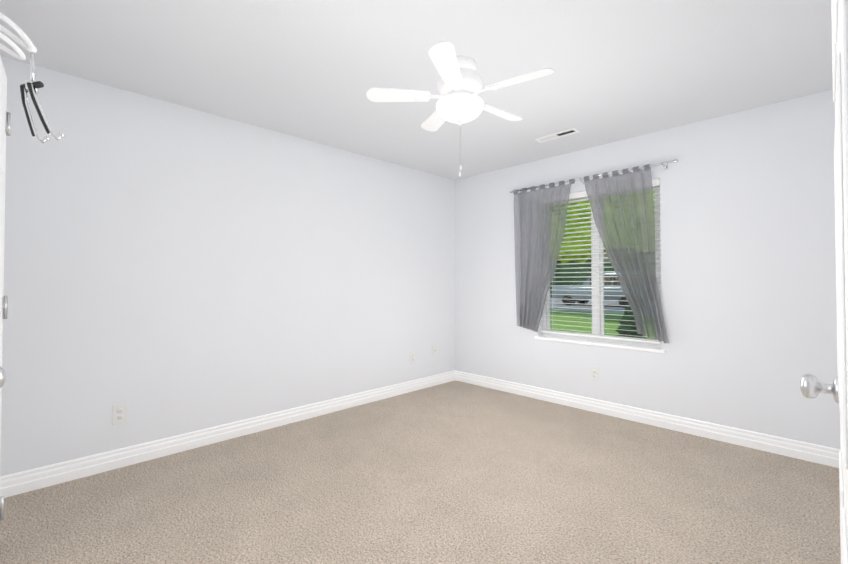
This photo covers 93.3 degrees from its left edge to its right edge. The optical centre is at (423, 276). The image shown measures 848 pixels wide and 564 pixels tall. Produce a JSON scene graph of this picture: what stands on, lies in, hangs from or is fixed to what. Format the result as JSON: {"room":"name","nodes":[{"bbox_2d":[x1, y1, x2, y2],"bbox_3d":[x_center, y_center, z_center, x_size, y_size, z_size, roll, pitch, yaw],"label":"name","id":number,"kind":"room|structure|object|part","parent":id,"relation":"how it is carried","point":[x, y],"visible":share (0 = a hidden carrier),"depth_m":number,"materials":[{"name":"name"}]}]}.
{"room":"empty bedroom","nodes":[
{"label":"empty bedroom","id":0,"kind":"room"},
{"bbox_2d":[0,56,454,476],"bbox_3d":[-1.225,0.019,3.417,4.660,2.440,0.150,1,-1,-45],"label":"wall","id":1,"kind":"structure","parent":0,"point":[171,269],"depth_m":2.87,"materials":[{"name":"paint"}]},
{"bbox_2d":[112,403,127,424],"bbox_3d":[-1.952,0.885,2.573,0.080,0.127,0.009,1,-1,-45],"label":"electrical outlet","id":2,"kind":"object","parent":1,"relation":"attached to","point":[119,413],"visible":1,"depth_m":2.57,"materials":[{"name":"white plastic"}]},
{"bbox_2d":[0,370,455,497],"bbox_3d":[-1.167,1.180,3.338,4.360,0.116,0.017,1,-1,-45],"label":"baseboard","id":3,"kind":"structure","parent":1,"relation":"attached to","point":[35,479],"depth_m":2.83,"materials":[{"name":"white paint"}]},
{"bbox_2d":[410,352,414,363],"bbox_3d":[-0.123,0.895,4.378,0.080,0.127,0.009,1,-1,-45],"label":"electrical outlet","id":4,"kind":"object","parent":1,"relation":"attached to","point":[412,357],"visible":1,"depth_m":4.37,"materials":[{"name":"white plastic"}]},
{"bbox_2d":[432,345,436,355],"bbox_3d":[0.128,0.859,4.623,0.080,0.127,0.014,1,-1,-45],"label":"outlet","id":5,"kind":"object","parent":1,"relation":"attached to","point":[434,350],"visible":1,"depth_m":4.62,"materials":[{"name":"white plastic"}]},
{"bbox_2d":[0,0,832,179],"bbox_3d":[0.144,-1.274,2.050,4.660,0.100,4.050,1,-1,-45],"label":"ceiling","id":6,"kind":"structure","parent":0,"point":[313,70],"depth_m":2.27,"materials":[{"name":"paint"}]},
{"bbox_2d":[366,41,554,176],"bbox_3d":[0.238,-0.896,2.312,1.004,0.646,1.019,1,-1,-45],"label":"ceiling fan","id":7,"kind":"object","parent":6,"relation":"hanging from","point":[459,87],"visible":1,"depth_m":2.23,"materials":[{"name":"white"}]},
{"bbox_2d":[534,128,580,142],"bbox_3d":[1.133,-1.197,3.410,0.115,0.008,0.370,1,-1,-45],"label":"ceiling vent","id":8,"kind":"object","parent":6,"relation":"in","point":[558,135],"visible":1,"depth_m":3.40,"materials":[{"name":"white metal"}]},
{"bbox_2d":[0,380,840,563],"bbox_3d":[0.144,1.266,2.008,4.660,0.100,4.050,1,-1,-45],"label":"floor","id":9,"kind":"structure","parent":0,"point":[455,472],"depth_m":2.19,"materials":[{"name":"carpet"}]},
{"bbox_2d":[0,56,10,519],"bbox_3d":[-1.487,0.178,1.343,0.180,2.030,0.852,1,-1,-42],"label":"door","id":10,"kind":"structure","parent":9,"relation":"on","point":[5,122],"depth_m":1.62,"materials":[{"name":"white paint"}]},
{"bbox_3d":[-1.252,0.285,1.076,0.180,0.066,0.066,1,-1,-42],"label":"knob","id":11,"kind":"part","parent":10,"relation":"part of","materials":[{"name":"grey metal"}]},
{"bbox_2d":[0,12,64,142],"bbox_3d":[-1.250,-0.635,1.227,0.226,0.416,0.106,1,-1,-42],"label":"hanger","id":12,"kind":"object","parent":10,"relation":"attached to","point":[31,86],"visible":1,"depth_m":1.24,"materials":[{"name":"white"}]},
{"bbox_2d":[800,0,847,563],"bbox_3d":[0.796,0.168,0.738,0.844,2.030,0.180,1,-1,-45],"label":"door","id":13,"kind":"structure","parent":9,"relation":"on","point":[811,386],"depth_m":0.55,"materials":[{"name":"white paint"}]},
{"bbox_3d":[1.046,0.284,0.982,0.066,0.066,0.180,1,-1,-45],"label":"knob","id":14,"kind":"part","parent":13,"relation":"part of","materials":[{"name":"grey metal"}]},
{"bbox_2d":[455,89,840,448],"bbox_3d":[1.749,0.022,3.612,0.150,2.440,3.750,1,-1,-45],"label":"wall","id":15,"kind":"structure","parent":0,"point":[748,253],"depth_m":3.04,"materials":[{"name":"paint"}]},
{"bbox_2d":[509,159,677,342],"bbox_3d":[1.472,-0.186,3.715,0.104,1.490,1.560,1,-1,-45],"label":"curtain","id":16,"kind":"object","parent":15,"relation":"attached to","point":[622,206],"visible":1,"depth_m":3.54,"materials":[{"name":"grey fabric"}]},
{"bbox_2d":[590,366,598,380],"bbox_3d":[1.563,0.893,3.674,0.009,0.127,0.080,1,-1,-45],"label":"electrical outlet","id":17,"kind":"object","parent":15,"relation":"attached to","point":[594,372],"visible":1,"depth_m":3.67,"materials":[{"name":"white plastic"}]},
{"bbox_2d":[535,336,665,352],"bbox_3d":[1.581,0.623,3.711,0.107,0.026,1.180,1,-1,-45],"label":"window sill","id":18,"kind":"structure","parent":15,"relation":"attached to","point":[621,346],"depth_m":3.61,"materials":[{"name":"white paint"}]},
{"bbox_2d":[542,186,661,347],"bbox_3d":[1.632,-0.095,3.772,0.066,1.420,1.120,1,-1,-45],"label":"window","id":19,"kind":"structure","parent":15,"relation":"in","point":[595,322],"depth_m":3.74,"materials":[{"name":"white plastic"}]},
{"bbox_2d":[540,179,661,343],"bbox_3d":[1.584,-0.117,3.726,0.075,1.373,1.104,1,-1,-45],"label":"window blinds","id":20,"kind":"object","parent":19,"relation":"attached to","point":[582,194],"visible":0.31,"depth_m":3.78,"materials":[{"name":"white plastic"}]},
{"bbox_2d":[456,371,840,467],"bbox_3d":[1.690,1.183,3.534,0.017,0.116,3.690,1,-1,-45],"label":"baseboard","id":21,"kind":"structure","parent":15,"relation":"attached to","point":[819,454],"depth_m":3.20,"materials":[{"name":"white paint"}]},
{"label":"outside","id":22,"kind":"structure","parent":0,"visible":0},
{"bbox_2d":[550,191,654,338],"bbox_3d":[31.130,-4.620,35.318,86.080,15.330,120.000,1,-1,-45],"label":"garden","id":23,"kind":"object","parent":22,"point":[587,326],"depth_m":19.48,"materials":[{"name":"green plant"}]}
]}

